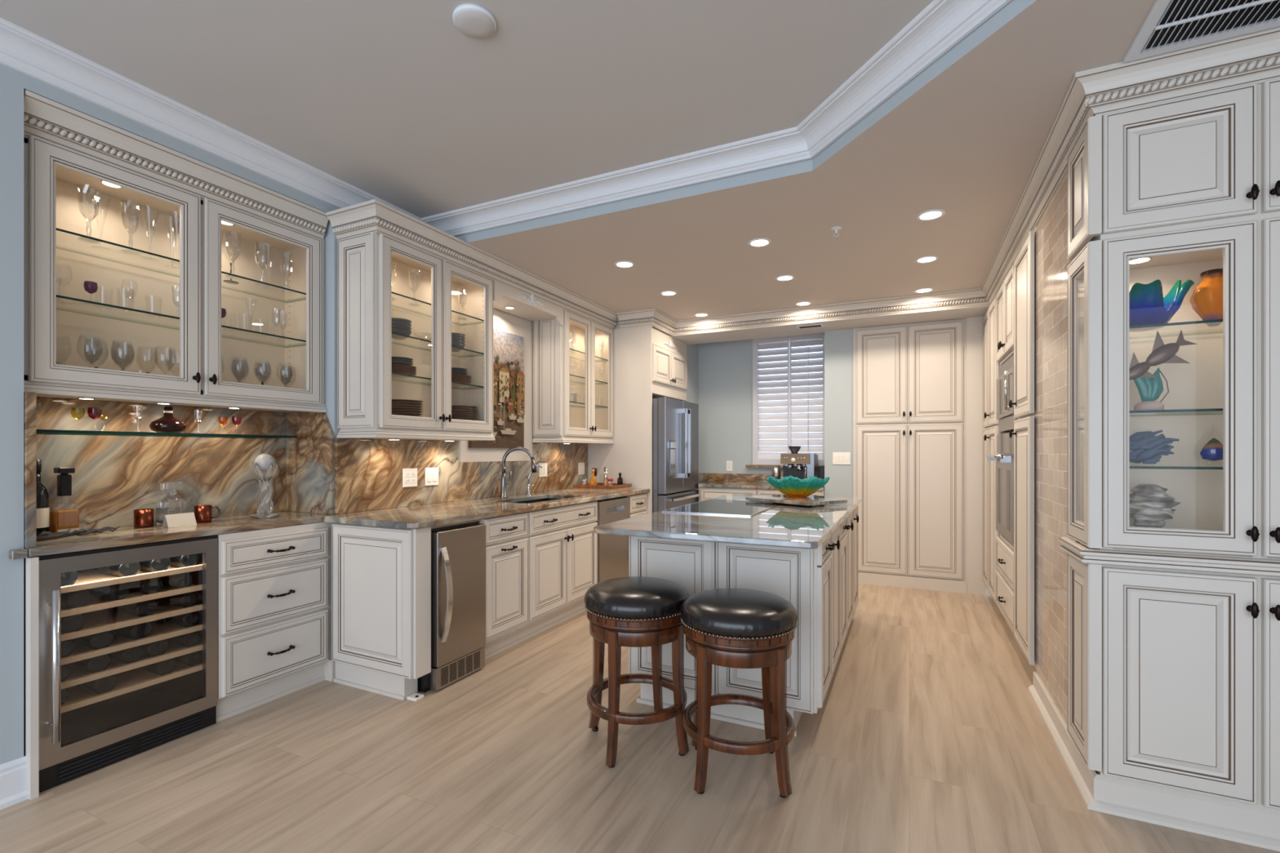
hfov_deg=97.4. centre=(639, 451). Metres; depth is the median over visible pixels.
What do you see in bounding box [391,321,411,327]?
bowl
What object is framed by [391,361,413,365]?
plate
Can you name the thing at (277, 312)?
goblet
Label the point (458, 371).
plate
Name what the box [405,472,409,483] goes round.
socket
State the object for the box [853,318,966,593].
pantry cabinet
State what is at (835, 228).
sprinkler head
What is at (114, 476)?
backsplash
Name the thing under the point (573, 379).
glass shelf
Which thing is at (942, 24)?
trim
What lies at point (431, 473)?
light switch
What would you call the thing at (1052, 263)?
tiled wall
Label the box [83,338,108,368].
wine glass
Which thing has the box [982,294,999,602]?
pantry cabinet
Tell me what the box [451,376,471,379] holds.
plate
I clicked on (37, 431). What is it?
glass shelf
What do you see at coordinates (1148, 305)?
glass bowl
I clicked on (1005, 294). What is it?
tall cabinet
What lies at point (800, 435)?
plantation shutter
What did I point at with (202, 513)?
cup
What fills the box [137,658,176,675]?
wine bottle
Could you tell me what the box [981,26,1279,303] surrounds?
crown molding
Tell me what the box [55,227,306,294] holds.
glass shelf
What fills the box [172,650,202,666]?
wine bottle
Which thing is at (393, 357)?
plate
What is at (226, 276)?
goblet
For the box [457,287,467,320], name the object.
goblet
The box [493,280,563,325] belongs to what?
valance
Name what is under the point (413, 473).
socket
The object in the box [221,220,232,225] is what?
puck light
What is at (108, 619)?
shelf
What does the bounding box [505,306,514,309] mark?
puck light
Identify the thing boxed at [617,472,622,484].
bottle
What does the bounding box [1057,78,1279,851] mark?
display cabinet
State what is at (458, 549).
ice maker
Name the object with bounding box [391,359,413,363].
plate
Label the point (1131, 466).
glass shelf
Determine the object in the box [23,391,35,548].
backsplash
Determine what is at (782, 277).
recessed light
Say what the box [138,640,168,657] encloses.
wine bottle
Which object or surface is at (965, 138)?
ceiling
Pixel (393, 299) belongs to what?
goblet
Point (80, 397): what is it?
puck light
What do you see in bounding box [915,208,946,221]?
recessed light
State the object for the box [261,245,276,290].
champagne flute
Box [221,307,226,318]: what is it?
bowl
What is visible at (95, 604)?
shelf
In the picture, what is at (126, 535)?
countertop
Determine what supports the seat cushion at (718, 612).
on the stool at (730, 628)
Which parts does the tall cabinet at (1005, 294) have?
handle, handle, handle, door, drawer, drawer, door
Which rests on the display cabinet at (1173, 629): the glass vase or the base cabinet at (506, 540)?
the glass vase
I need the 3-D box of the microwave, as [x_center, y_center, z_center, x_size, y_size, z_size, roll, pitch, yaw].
[2.671,-0.375,3.728,0.513,0.470,0.738,0,0,26]
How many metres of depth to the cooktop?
3.45 m
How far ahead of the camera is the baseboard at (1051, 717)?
2.58 m
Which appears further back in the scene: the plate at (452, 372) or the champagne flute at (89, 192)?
the plate at (452, 372)
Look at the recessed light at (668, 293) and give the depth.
4.73 m
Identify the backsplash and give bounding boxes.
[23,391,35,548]
[35,396,285,531]
[285,412,334,514]
[334,438,587,514]
[698,472,818,483]
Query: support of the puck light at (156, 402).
attached to the upper cabinet at (52, 172)
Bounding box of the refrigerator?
[652,396,701,512]
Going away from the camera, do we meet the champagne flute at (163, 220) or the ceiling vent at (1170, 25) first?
the ceiling vent at (1170, 25)
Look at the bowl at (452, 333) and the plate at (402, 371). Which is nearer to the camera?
the plate at (402, 371)
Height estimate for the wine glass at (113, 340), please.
0.215 m
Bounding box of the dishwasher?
[595,496,630,582]
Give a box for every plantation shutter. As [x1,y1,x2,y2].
[752,335,789,465]
[789,333,824,465]
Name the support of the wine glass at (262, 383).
on the upper cabinet at (52, 172)
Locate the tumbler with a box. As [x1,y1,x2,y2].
[94,292,113,309]
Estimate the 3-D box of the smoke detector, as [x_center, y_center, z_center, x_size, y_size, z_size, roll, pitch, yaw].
[-0.569,-1.473,1.935,0.144,0.024,0.144,0,0,26]
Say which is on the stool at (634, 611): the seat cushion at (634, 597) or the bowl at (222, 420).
the seat cushion at (634, 597)
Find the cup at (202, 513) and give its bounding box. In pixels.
[193,505,212,522]
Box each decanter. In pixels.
[149,406,186,432]
[155,481,186,524]
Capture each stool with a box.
[584,576,688,768]
[680,588,797,798]
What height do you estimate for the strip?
0.880 m
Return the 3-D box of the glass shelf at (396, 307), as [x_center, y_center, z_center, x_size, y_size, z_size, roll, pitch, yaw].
[-1.373,-0.904,3.571,0.240,0.009,0.911,0,0,26]
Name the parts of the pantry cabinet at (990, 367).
door, door, door, door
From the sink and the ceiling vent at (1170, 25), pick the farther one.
the sink
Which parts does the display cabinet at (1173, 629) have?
panel, panel, panel, waist moulding, door, door, door, handle, handle, handle, door, door, door, handle, handle, handle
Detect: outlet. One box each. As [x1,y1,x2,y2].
[402,468,417,487]
[726,461,732,471]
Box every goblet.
[76,184,100,244]
[120,200,141,255]
[132,405,143,431]
[170,285,179,320]
[224,231,241,279]
[253,240,270,287]
[271,308,281,338]
[277,311,288,341]
[279,251,294,294]
[391,263,396,300]
[408,269,419,306]
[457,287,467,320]
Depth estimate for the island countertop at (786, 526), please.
2.67 m
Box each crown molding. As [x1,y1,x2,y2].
[23,89,676,335]
[673,287,990,335]
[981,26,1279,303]
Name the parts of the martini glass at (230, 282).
stem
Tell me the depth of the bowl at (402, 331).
3.37 m
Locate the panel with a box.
[587,325,652,514]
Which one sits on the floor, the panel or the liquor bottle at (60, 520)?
the panel
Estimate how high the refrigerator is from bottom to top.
1.790 m
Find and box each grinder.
[591,468,596,477]
[604,466,608,485]
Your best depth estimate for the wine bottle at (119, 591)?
2.34 m
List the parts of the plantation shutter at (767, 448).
tilt rod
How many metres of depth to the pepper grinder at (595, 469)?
5.42 m
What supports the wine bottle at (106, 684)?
on the wine cooler
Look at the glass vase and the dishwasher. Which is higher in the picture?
the glass vase
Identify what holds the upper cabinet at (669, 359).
attached to the wall at (720, 374)
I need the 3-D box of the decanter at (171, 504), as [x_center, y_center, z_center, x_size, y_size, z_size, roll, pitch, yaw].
[-2.288,0.253,2.746,0.098,0.205,0.093,0,0,26]
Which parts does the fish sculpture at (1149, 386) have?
wire stem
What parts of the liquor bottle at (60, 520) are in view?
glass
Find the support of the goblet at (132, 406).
on the glass shelf at (37, 431)
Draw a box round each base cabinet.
[215,521,335,722]
[332,523,431,701]
[479,511,528,659]
[517,497,597,643]
[626,493,647,518]
[698,487,824,501]
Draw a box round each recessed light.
[613,260,635,267]
[659,290,677,296]
[693,312,709,316]
[747,238,771,247]
[774,275,795,281]
[795,301,812,306]
[913,287,933,293]
[914,255,938,263]
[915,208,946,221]
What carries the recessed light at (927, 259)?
in the ceiling at (965, 138)
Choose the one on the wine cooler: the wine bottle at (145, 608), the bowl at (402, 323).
the wine bottle at (145, 608)
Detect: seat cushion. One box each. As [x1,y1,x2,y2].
[584,576,688,619]
[680,588,797,637]
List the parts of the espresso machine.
control panel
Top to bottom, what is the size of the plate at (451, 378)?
0.021 m
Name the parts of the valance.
panel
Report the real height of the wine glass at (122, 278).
0.161 m
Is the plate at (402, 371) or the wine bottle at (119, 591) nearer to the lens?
the wine bottle at (119, 591)
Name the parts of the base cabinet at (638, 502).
door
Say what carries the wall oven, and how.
in the tall cabinet at (1005, 294)
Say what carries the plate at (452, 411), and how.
on the plate at (452, 413)
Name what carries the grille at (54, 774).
attached to the wine cooler
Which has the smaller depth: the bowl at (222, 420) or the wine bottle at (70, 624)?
the wine bottle at (70, 624)
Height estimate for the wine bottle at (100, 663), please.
0.075 m
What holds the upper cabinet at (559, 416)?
attached to the wall at (13, 83)
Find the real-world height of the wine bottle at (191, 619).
0.075 m
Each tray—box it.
[573,482,631,490]
[746,494,848,506]
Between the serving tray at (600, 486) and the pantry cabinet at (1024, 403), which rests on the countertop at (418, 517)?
the serving tray at (600, 486)
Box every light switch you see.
[425,467,438,485]
[538,462,546,476]
[577,462,584,475]
[832,452,850,464]
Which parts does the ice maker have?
handle, door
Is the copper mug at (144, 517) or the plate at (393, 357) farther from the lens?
the plate at (393, 357)
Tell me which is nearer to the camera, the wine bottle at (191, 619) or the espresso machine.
the wine bottle at (191, 619)
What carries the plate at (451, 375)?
on the plate at (451, 376)
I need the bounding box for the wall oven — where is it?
[985,431,1013,546]
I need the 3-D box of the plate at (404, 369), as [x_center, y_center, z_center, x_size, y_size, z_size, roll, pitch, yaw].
[-1.458,-0.481,3.415,0.190,0.021,0.190,0,0,26]
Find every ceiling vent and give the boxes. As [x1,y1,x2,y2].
[796,324,824,328]
[1123,0,1279,62]
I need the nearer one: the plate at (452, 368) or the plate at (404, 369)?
the plate at (404, 369)
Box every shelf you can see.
[35,429,297,438]
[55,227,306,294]
[55,294,306,342]
[60,564,202,593]
[60,584,202,617]
[60,599,202,641]
[60,619,202,665]
[60,642,202,689]
[60,662,202,713]
[391,291,484,321]
[391,332,484,354]
[391,372,484,388]
[569,348,608,360]
[569,373,608,383]
[569,401,608,407]
[1128,319,1222,328]
[1128,408,1222,413]
[1128,464,1222,469]
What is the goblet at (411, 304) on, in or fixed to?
on the upper cabinet at (367, 385)
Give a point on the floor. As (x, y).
(928, 734)
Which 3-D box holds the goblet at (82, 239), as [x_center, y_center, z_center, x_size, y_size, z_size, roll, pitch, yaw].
[-2.324,-0.999,2.371,0.072,0.225,0.072,0,0,26]
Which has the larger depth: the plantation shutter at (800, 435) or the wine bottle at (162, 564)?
the plantation shutter at (800, 435)
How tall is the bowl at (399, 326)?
0.048 m
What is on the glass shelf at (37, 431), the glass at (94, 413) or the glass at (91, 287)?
the glass at (94, 413)
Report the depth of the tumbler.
2.46 m
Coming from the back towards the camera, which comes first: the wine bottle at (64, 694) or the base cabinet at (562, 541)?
the base cabinet at (562, 541)
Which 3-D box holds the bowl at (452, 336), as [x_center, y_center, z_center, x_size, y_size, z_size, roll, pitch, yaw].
[-1.264,-0.746,3.821,0.150,0.048,0.150,0,0,26]
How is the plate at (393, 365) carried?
on the plate at (406, 367)
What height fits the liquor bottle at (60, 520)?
0.286 m
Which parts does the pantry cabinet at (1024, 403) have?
handle, handle, door, door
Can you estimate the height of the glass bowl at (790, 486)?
0.140 m
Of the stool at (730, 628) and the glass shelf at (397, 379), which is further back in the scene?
the glass shelf at (397, 379)
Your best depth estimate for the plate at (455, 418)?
3.79 m
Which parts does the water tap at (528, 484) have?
spout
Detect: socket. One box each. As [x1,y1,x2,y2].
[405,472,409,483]
[411,471,415,482]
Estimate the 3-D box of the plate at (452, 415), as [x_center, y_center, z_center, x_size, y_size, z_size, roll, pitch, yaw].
[-1.236,-0.234,3.868,0.230,0.021,0.230,0,0,26]
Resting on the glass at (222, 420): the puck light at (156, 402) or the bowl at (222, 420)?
the bowl at (222, 420)
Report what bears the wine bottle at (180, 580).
on the wine cooler
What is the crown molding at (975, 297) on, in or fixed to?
attached to the ceiling beam
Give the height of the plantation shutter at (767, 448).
1.421 m
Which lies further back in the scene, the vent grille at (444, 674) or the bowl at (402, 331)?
the bowl at (402, 331)
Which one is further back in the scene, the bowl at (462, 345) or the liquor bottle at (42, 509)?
the bowl at (462, 345)
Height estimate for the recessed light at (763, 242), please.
0.006 m
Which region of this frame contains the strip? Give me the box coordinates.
[25,556,39,799]
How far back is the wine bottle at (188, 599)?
2.58 m
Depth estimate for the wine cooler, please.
2.37 m
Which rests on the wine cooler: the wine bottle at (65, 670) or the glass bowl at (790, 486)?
the wine bottle at (65, 670)
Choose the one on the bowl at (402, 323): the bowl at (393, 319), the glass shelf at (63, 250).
the bowl at (393, 319)
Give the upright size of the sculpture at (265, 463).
0.346 m
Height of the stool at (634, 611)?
0.694 m
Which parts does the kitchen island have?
panel, panel, drawer, door, handle, door, handle, drawer, door, handle, door, door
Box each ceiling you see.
[0,0,933,217]
[454,0,1155,320]
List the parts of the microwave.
door, control panel, handle, trim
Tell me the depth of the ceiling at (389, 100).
2.19 m
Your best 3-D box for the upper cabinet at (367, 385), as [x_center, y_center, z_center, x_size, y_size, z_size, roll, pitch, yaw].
[-1.348,-0.699,3.546,0.346,1.262,0.977,0,0,26]
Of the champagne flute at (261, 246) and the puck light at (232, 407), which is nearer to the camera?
the puck light at (232, 407)
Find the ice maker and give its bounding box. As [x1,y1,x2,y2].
[417,519,485,693]
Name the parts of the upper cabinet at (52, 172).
door, light rail, handle, handle, door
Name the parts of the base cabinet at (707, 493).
drawer, drawer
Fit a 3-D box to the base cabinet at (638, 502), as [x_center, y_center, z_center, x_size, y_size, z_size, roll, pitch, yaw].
[-0.274,0.830,5.304,0.656,0.880,0.381,0,0,26]
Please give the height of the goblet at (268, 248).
0.225 m
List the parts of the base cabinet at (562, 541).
door, handle, drawer, door, handle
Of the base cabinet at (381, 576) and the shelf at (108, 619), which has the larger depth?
the base cabinet at (381, 576)
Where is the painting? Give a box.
[468,328,524,448]
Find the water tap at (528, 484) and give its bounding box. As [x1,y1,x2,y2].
[525,464,542,495]
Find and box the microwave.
[996,354,1017,431]
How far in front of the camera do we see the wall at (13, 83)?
2.05 m
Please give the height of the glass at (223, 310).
0.095 m
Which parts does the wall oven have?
handle, door, control panel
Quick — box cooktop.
[662,498,780,516]
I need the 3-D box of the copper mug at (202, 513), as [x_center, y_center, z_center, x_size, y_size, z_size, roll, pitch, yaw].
[-2.183,0.314,2.828,0.097,0.082,0.072,0,0,-14]
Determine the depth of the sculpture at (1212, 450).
1.98 m
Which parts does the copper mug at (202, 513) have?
handle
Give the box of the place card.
[162,512,196,527]
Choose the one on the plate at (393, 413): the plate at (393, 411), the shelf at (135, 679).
the plate at (393, 411)
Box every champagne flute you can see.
[88,191,111,250]
[139,205,159,261]
[163,219,179,269]
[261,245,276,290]
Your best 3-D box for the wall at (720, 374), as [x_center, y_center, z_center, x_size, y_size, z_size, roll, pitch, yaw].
[1.933,-0.107,5.888,4.400,2.755,0.630,0,0,26]
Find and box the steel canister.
[772,466,780,479]
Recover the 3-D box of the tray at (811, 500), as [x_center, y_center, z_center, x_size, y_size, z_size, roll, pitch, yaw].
[1.075,0.338,3.890,0.530,0.036,0.612,0,0,-32]
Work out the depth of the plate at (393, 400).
3.35 m
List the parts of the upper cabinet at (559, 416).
panel, light rail, door, door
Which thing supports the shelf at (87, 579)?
attached to the wine cooler
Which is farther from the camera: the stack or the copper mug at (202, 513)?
the copper mug at (202, 513)
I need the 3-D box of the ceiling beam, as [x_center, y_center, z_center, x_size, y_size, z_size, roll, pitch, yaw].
[1.629,-1.337,5.484,4.400,0.295,0.500,0,0,26]
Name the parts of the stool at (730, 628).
leg, leg, swivel plate, nailhead trim, leg, leg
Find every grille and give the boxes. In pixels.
[39,706,216,792]
[430,646,484,691]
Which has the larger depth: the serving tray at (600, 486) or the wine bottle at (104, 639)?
the serving tray at (600, 486)
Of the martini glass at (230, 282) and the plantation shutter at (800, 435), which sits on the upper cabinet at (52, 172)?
the martini glass at (230, 282)
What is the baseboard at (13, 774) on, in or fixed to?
attached to the wall at (13, 83)
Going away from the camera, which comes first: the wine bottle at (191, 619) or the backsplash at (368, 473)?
the wine bottle at (191, 619)
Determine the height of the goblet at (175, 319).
0.158 m
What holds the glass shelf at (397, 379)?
attached to the upper cabinet at (367, 385)
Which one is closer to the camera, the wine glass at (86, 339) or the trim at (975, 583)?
the wine glass at (86, 339)
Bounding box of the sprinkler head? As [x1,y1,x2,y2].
[831,226,841,239]
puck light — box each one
[77,396,95,399]
[100,180,121,187]
[155,402,171,404]
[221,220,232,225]
[227,406,240,408]
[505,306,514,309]
[1128,257,1151,263]
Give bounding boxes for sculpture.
[248,453,279,518]
[1128,330,1197,410]
[1192,427,1222,466]
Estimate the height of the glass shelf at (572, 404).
0.009 m
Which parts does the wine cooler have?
handle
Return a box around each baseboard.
[0,755,28,810]
[1027,671,1071,762]
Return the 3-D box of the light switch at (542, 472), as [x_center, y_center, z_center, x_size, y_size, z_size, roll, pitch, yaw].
[-0.849,0.165,4.941,0.009,0.118,0.118,0,0,26]
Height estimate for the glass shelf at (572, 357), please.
0.009 m
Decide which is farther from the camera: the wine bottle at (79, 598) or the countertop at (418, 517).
the countertop at (418, 517)
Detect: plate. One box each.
[391,356,413,360]
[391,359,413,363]
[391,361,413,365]
[391,364,416,368]
[391,366,416,369]
[391,368,416,372]
[391,369,416,373]
[391,371,416,375]
[391,399,422,403]
[391,401,422,405]
[391,404,422,408]
[391,407,422,410]
[391,409,422,413]
[391,412,422,415]
[451,367,467,370]
[451,369,467,373]
[451,371,467,374]
[451,374,471,377]
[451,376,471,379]
[451,377,471,380]
[451,378,471,382]
[451,380,471,384]
[451,404,477,408]
[451,407,477,410]
[451,409,477,413]
[451,412,477,415]
[451,414,477,417]
[451,417,477,419]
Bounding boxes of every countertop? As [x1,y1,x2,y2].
[23,511,330,557]
[323,488,649,528]
[593,493,862,549]
[697,481,824,490]
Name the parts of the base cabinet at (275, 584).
drawer, drawer, drawer, handle, handle, handle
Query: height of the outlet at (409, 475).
0.118 m
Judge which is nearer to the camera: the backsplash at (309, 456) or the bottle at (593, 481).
the backsplash at (309, 456)
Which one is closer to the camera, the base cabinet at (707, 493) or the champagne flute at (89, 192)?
the champagne flute at (89, 192)
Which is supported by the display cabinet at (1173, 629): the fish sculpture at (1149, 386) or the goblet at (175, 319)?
the fish sculpture at (1149, 386)
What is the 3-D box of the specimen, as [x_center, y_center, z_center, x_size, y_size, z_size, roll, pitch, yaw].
[1.864,0.214,2.053,0.186,0.188,0.139,0,0,26]
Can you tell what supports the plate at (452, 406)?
on the plate at (452, 408)
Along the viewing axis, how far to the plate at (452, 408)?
3.78 m
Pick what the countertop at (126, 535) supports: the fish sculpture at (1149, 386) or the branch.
the branch
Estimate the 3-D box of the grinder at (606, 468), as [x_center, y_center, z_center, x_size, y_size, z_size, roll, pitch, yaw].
[-0.324,0.243,5.344,0.038,0.187,0.038,0,0,26]
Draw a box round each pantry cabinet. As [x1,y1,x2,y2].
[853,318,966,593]
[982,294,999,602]
[1008,225,1036,671]
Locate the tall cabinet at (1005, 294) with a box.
[995,262,1018,634]
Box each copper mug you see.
[133,508,154,528]
[193,505,220,522]
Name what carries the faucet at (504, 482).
on the countertop at (418, 517)
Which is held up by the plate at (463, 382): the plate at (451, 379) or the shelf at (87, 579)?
the plate at (451, 379)
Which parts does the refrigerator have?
door, freezer drawer, handle, handle, handle, door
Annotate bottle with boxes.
[35,459,49,536]
[49,466,79,533]
[60,571,78,586]
[60,590,91,608]
[60,614,84,633]
[60,640,75,658]
[60,664,71,682]
[60,688,67,706]
[66,654,110,673]
[69,631,113,649]
[75,675,116,694]
[83,583,128,601]
[96,562,140,577]
[105,645,142,664]
[109,622,151,639]
[114,600,157,617]
[122,577,162,594]
[137,557,170,572]
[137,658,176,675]
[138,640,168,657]
[156,572,194,588]
[157,591,199,608]
[160,611,201,627]
[163,631,201,647]
[168,553,199,567]
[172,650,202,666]
[588,469,597,485]
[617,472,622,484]
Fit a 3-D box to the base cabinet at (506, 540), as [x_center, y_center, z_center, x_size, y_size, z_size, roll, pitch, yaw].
[-1.083,0.830,3.615,0.655,0.880,0.436,0,0,26]
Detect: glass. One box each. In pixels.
[76,334,102,367]
[83,280,97,306]
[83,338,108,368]
[86,407,102,431]
[110,339,134,367]
[120,278,138,316]
[217,416,227,434]
[221,250,244,284]
[221,307,226,328]
[231,416,241,426]
[253,360,271,385]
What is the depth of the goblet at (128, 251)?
2.52 m
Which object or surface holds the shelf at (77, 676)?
attached to the wine cooler
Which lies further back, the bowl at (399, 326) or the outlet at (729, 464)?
the outlet at (729, 464)
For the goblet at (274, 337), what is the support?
on the upper cabinet at (52, 172)
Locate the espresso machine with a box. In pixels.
[780,445,817,479]
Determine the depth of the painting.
4.49 m
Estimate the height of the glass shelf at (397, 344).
0.009 m
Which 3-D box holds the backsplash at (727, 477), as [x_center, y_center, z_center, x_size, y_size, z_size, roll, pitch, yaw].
[1.358,0.307,6.322,1.485,0.098,0.019,0,0,26]
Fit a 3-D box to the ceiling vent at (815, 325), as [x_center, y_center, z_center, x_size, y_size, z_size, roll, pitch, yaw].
[1.617,-1.186,5.346,0.240,0.008,0.100,0,0,26]
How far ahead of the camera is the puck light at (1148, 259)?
2.08 m
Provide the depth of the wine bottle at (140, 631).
2.41 m
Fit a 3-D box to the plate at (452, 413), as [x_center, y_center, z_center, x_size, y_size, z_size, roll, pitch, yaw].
[-1.236,-0.249,3.868,0.230,0.021,0.230,0,0,26]
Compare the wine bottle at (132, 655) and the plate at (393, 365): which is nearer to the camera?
the wine bottle at (132, 655)
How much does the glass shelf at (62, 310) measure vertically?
0.009 m
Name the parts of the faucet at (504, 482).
lever, spout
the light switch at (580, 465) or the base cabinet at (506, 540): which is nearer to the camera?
the base cabinet at (506, 540)
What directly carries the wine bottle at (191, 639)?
on the wine cooler
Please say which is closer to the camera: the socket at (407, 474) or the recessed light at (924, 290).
the socket at (407, 474)
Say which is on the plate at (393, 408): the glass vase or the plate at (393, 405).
the plate at (393, 405)
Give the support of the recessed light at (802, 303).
in the ceiling at (965, 138)
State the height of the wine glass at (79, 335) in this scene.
0.215 m
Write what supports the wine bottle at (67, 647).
on the wine cooler
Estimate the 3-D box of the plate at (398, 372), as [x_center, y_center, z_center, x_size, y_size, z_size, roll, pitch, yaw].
[-1.458,-0.460,3.415,0.190,0.021,0.190,0,0,26]
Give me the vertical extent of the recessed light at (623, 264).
0.006 m
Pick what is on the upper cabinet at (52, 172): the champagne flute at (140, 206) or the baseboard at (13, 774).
the champagne flute at (140, 206)
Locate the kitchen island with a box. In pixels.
[628,506,858,736]
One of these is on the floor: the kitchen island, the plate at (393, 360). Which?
the kitchen island
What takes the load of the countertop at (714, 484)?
on the base cabinet at (707, 493)
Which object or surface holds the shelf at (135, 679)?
attached to the wine cooler
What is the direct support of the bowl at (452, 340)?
on the bowl at (462, 345)
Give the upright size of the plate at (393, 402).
0.021 m
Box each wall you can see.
[0,63,583,764]
[684,328,985,497]
[1036,171,1079,724]
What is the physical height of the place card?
0.058 m
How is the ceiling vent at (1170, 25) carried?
in the ceiling at (965, 138)
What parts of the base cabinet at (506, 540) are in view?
drawer, door, handle, handle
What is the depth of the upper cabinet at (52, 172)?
2.64 m
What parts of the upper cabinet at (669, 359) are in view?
door, door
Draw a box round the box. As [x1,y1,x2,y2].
[818,466,824,479]
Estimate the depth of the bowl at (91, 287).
2.37 m
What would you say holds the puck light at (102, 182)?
attached to the upper cabinet at (52, 172)
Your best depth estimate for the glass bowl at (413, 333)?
3.49 m
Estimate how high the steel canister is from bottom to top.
0.200 m
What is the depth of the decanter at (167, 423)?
2.63 m
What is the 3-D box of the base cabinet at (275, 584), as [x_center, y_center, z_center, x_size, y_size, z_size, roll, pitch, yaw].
[-2.001,0.830,2.971,0.485,0.880,0.600,0,0,26]
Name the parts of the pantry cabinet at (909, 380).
door, door, door, door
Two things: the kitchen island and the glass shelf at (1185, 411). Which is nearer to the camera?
the glass shelf at (1185, 411)
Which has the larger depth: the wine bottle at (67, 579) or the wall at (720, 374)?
the wall at (720, 374)
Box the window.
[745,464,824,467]
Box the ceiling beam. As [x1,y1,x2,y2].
[671,306,989,344]
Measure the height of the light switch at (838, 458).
0.118 m
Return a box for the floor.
[0,583,1279,852]
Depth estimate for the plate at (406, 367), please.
3.35 m
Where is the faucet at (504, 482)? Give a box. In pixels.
[499,446,537,497]
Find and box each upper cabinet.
[23,134,326,412]
[337,231,495,441]
[532,309,613,444]
[613,319,687,400]
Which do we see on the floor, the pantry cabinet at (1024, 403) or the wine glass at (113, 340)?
the pantry cabinet at (1024, 403)
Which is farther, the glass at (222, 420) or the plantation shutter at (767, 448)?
the plantation shutter at (767, 448)
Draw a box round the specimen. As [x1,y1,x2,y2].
[1128,484,1182,528]
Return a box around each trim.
[0,0,1011,236]
[966,316,984,595]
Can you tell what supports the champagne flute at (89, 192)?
on the upper cabinet at (52, 172)
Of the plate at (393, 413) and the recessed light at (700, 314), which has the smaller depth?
the plate at (393, 413)
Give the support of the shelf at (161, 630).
attached to the wine cooler
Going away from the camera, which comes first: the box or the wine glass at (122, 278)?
the wine glass at (122, 278)
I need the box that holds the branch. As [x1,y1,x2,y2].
[35,526,119,541]
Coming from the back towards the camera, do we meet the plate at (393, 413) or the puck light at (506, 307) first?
the puck light at (506, 307)
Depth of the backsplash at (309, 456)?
3.24 m
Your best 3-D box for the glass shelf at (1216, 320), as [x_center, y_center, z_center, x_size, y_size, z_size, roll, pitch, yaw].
[2.077,-0.440,1.971,0.782,0.009,0.250,0,0,26]
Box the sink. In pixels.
[515,498,559,503]
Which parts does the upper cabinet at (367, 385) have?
panel, door, light rail, handle, handle, door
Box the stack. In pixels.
[1128,430,1179,463]
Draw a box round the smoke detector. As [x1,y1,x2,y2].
[452,3,496,39]
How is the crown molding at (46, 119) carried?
attached to the upper cabinet at (52, 172)
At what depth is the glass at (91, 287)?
2.37 m
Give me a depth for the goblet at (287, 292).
3.15 m
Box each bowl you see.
[83,280,97,293]
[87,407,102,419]
[217,416,227,425]
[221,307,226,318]
[391,317,411,324]
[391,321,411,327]
[391,324,411,330]
[391,328,411,339]
[413,333,431,342]
[451,332,465,337]
[451,335,465,340]
[451,338,465,343]
[451,342,465,351]
[765,475,830,497]
[1128,279,1194,332]
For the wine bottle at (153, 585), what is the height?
0.075 m
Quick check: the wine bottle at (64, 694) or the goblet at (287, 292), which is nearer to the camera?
the wine bottle at (64, 694)
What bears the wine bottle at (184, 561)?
on the wine cooler
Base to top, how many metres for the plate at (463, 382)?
0.021 m
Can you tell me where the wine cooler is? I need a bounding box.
[23,534,217,792]
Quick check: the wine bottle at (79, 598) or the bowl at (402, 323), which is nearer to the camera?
the wine bottle at (79, 598)
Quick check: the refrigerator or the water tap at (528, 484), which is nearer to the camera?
the water tap at (528, 484)
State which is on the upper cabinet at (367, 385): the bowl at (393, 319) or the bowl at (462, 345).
the bowl at (462, 345)
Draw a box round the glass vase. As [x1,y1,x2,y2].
[1189,268,1222,326]
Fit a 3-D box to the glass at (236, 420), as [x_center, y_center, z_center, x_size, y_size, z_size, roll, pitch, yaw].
[-2.107,-0.135,2.938,0.044,0.095,0.044,0,0,26]
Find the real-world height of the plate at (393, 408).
0.021 m

